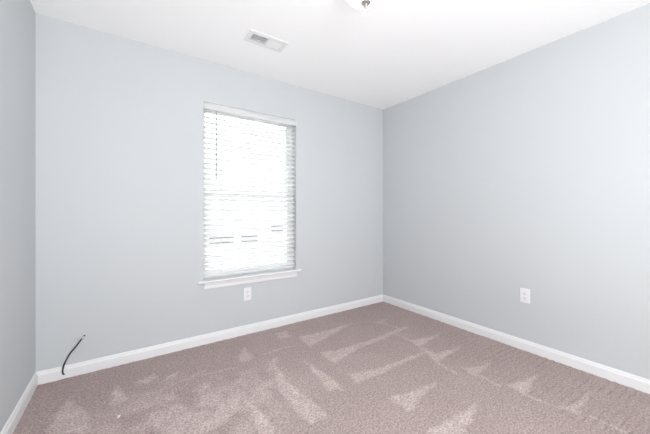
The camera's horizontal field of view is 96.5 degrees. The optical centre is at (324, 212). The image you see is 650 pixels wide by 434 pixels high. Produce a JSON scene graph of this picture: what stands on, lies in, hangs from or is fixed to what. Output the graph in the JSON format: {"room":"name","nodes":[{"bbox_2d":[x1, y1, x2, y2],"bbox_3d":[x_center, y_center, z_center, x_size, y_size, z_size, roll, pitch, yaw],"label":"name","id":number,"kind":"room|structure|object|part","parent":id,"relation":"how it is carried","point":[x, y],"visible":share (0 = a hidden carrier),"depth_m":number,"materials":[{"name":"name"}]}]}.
{"room":"empty bedroom","nodes":[
{"label":"empty bedroom","id":0,"kind":"room"},
{"bbox_2d":[0,0,34,432],"bbox_3d":[-0.677,-0.090,-0.013,0.140,2.480,4.542,0,0,-34],"label":"wall","id":1,"kind":"structure","parent":0,"point":[17,17],"depth_m":1.58,"materials":[{"name":"grey paint"}]},
{"bbox_2d":[0,372,37,433],"bbox_3d":[-0.614,1.093,0.030,0.014,0.094,4.542,0,0,-34],"label":"baseboard","id":2,"kind":"structure","parent":1,"relation":"attached to","point":[18,411],"depth_m":1.60,"materials":[{"name":"white paint"}]},
{"bbox_2d":[35,13,382,371],"bbox_3d":[-0.618,-0.090,2.861,3.477,2.480,0.140,0,0,-34],"label":"wall","id":3,"kind":"structure","parent":0,"point":[119,120],"depth_m":2.29,"materials":[{"name":"grey paint"}]},
{"bbox_2d":[62,335,84,374],"bbox_3d":[-1.726,0.982,1.994,0.123,0.252,0.033,0,0,-34],"label":"coaxial cable","id":4,"kind":"object","parent":3,"relation":"attached to","point":[84,335],"visible":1,"depth_m":1.97,"materials":[{"name":"black plastic"}]},
{"bbox_2d":[37,295,382,384],"bbox_3d":[-0.575,1.093,2.797,3.197,0.094,0.014,0,0,-34],"label":"baseboard","id":5,"kind":"structure","parent":3,"relation":"attached to","point":[84,367],"depth_m":2.39,"materials":[{"name":"white paint"}]},
{"bbox_2d":[244,287,250,300],"bbox_3d":[-0.721,0.758,2.701,0.072,0.118,0.009,0,0,-34],"label":"electrical outlet","id":6,"kind":"object","parent":3,"relation":"attached to","point":[247,291],"visible":1,"depth_m":2.70,"materials":[{"name":"white plastic"}]},
{"bbox_2d":[198,110,301,289],"bbox_3d":[-0.700,-0.146,2.785,0.994,1.614,0.173,0,0,-34],"label":"window","id":7,"kind":"structure","parent":3,"relation":"in","point":[251,277],"depth_m":2.76,"materials":[{"name":"white plastic"}]},
{"bbox_3d":[-0.750,-0.534,2.837,0.858,0.788,0.024,0,0,-34],"label":"sash","id":8,"kind":"part","parent":7,"relation":"part of","materials":[{"name":"white plastic"}]},
{"bbox_3d":[-0.735,0.190,2.814,0.858,0.740,0.025,0,0,-34],"label":"sash","id":9,"kind":"part","parent":7,"relation":"part of","materials":[{"name":"white plastic"}]},
{"bbox_2d":[203,102,295,277],"bbox_3d":[-0.689,-0.193,2.769,0.901,1.514,0.079,0,0,-34],"label":"window blind","id":10,"kind":"object","parent":7,"relation":"attached to","point":[218,109],"visible":0.94,"depth_m":2.73,"materials":[{"name":"white plastic"}]},
{"bbox_3d":[-0.940,-0.172,2.611,0.002,1.455,0.057,0,0,-34],"label":"ladder cord","id":11,"kind":"part","parent":10,"relation":"part of","materials":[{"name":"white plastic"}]},
{"bbox_3d":[-0.696,-0.926,2.779,0.890,0.048,0.048,0,0,-34],"label":"head rail","id":12,"kind":"part","parent":10,"relation":"part of","materials":[{"name":"white plastic"}]},
{"bbox_3d":[-0.695,0.555,2.777,0.890,0.018,0.050,0,0,-34],"label":"rail","id":13,"kind":"part","parent":10,"relation":"part of","materials":[{"name":"white plastic"}]},
{"bbox_3d":[-0.402,-0.463,2.941,0.011,0.855,0.011,0,0,-12],"label":"lift cord","id":14,"kind":"part","parent":10,"relation":"part of","materials":[{"name":"white fabric"}]},
{"bbox_3d":[-0.683,0.595,2.760,0.994,0.022,0.113,0,0,-34],"label":"sill","id":15,"kind":"part","parent":7,"relation":"part of","materials":[{"name":"white paint"}]},
{"bbox_2d":[13,302,649,433],"bbox_3d":[0.701,1.130,0.927,3.197,0.013,4.542,0,0,-34],"label":"floor","id":16,"kind":"structure","parent":0,"point":[381,367],"depth_m":1.84,"materials":[{"name":"beige carpet"}]},
{"bbox_2d":[30,0,649,109],"bbox_3d":[0.701,-1.360,0.927,3.477,0.100,4.822,0,0,-34],"label":"ceiling","id":17,"kind":"structure","parent":0,"point":[388,54],"depth_m":2.09,"materials":[{"name":"white paint"}]},
{"bbox_2d":[243,29,288,52],"bbox_3d":[-0.448,-1.335,2.220,0.312,0.062,0.158,0,0,-34],"label":"ceiling vent","id":18,"kind":"object","parent":17,"relation":"in","point":[272,43],"visible":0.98,"depth_m":2.22,"materials":[{"name":"white metal"}]},
{"bbox_2d":[347,0,382,9],"bbox_3d":[0.230,-1.226,1.630,0.246,0.168,0.246,0,0,-34],"label":"ceiling light","id":19,"kind":"object","parent":17,"relation":"attached to","point":[358,4],"visible":1,"depth_m":1.65,"materials":[{"name":"white glass"}]},
{"bbox_2d":[383,3,649,379],"bbox_3d":[2.079,-0.090,1.867,0.140,2.480,4.542,0,0,-34],"label":"wall","id":20,"kind":"structure","parent":0,"point":[530,170],"depth_m":2.30,"materials":[{"name":"grey paint"}]},
{"bbox_2d":[383,295,649,393],"bbox_3d":[2.016,1.093,1.824,0.014,0.094,4.542,0,0,-34],"label":"baseboard","id":21,"kind":"structure","parent":20,"relation":"attached to","point":[639,383],"depth_m":2.29,"materials":[{"name":"white paint"}]},
{"bbox_2d":[520,288,529,303],"bbox_3d":[1.640,0.683,2.380,0.009,0.118,0.072,0,0,-34],"label":"electrical outlet","id":22,"kind":"object","parent":20,"relation":"attached to","point":[524,293],"visible":1,"depth_m":2.37,"materials":[{"name":"white plastic"}]},
{"label":"outside","id":23,"kind":"structure","parent":0,"visible":0},
{"bbox_3d":[-7.074,4.180,17.468,36.000,0.100,31.168,0,0,-34],"label":"ground","id":24,"kind":"structure","parent":23,"visible":0},
{"bbox_2d":[205,165,285,269],"bbox_3d":[-3.871,1.080,11.886,12.800,6.100,8.800,0,0,-34],"label":"neighbouring house","id":25,"kind":"structure","parent":24,"relation":"on","point":[205,165],"depth_m":8.60,"materials":[{"name":"white"}]},
{"bbox_3d":[-2.778,0.780,7.781,0.680,0.300,0.010,0,0,-34],"label":"pane","id":26,"kind":"part","parent":25,"relation":"part of","materials":[{"name":"clear glass"}]},
{"bbox_3d":[-2.142,0.780,8.215,0.520,0.300,0.010,0,0,-34],"label":"pane","id":27,"kind":"part","parent":25,"relation":"part of","materials":[{"name":"clear glass"}]}
]}

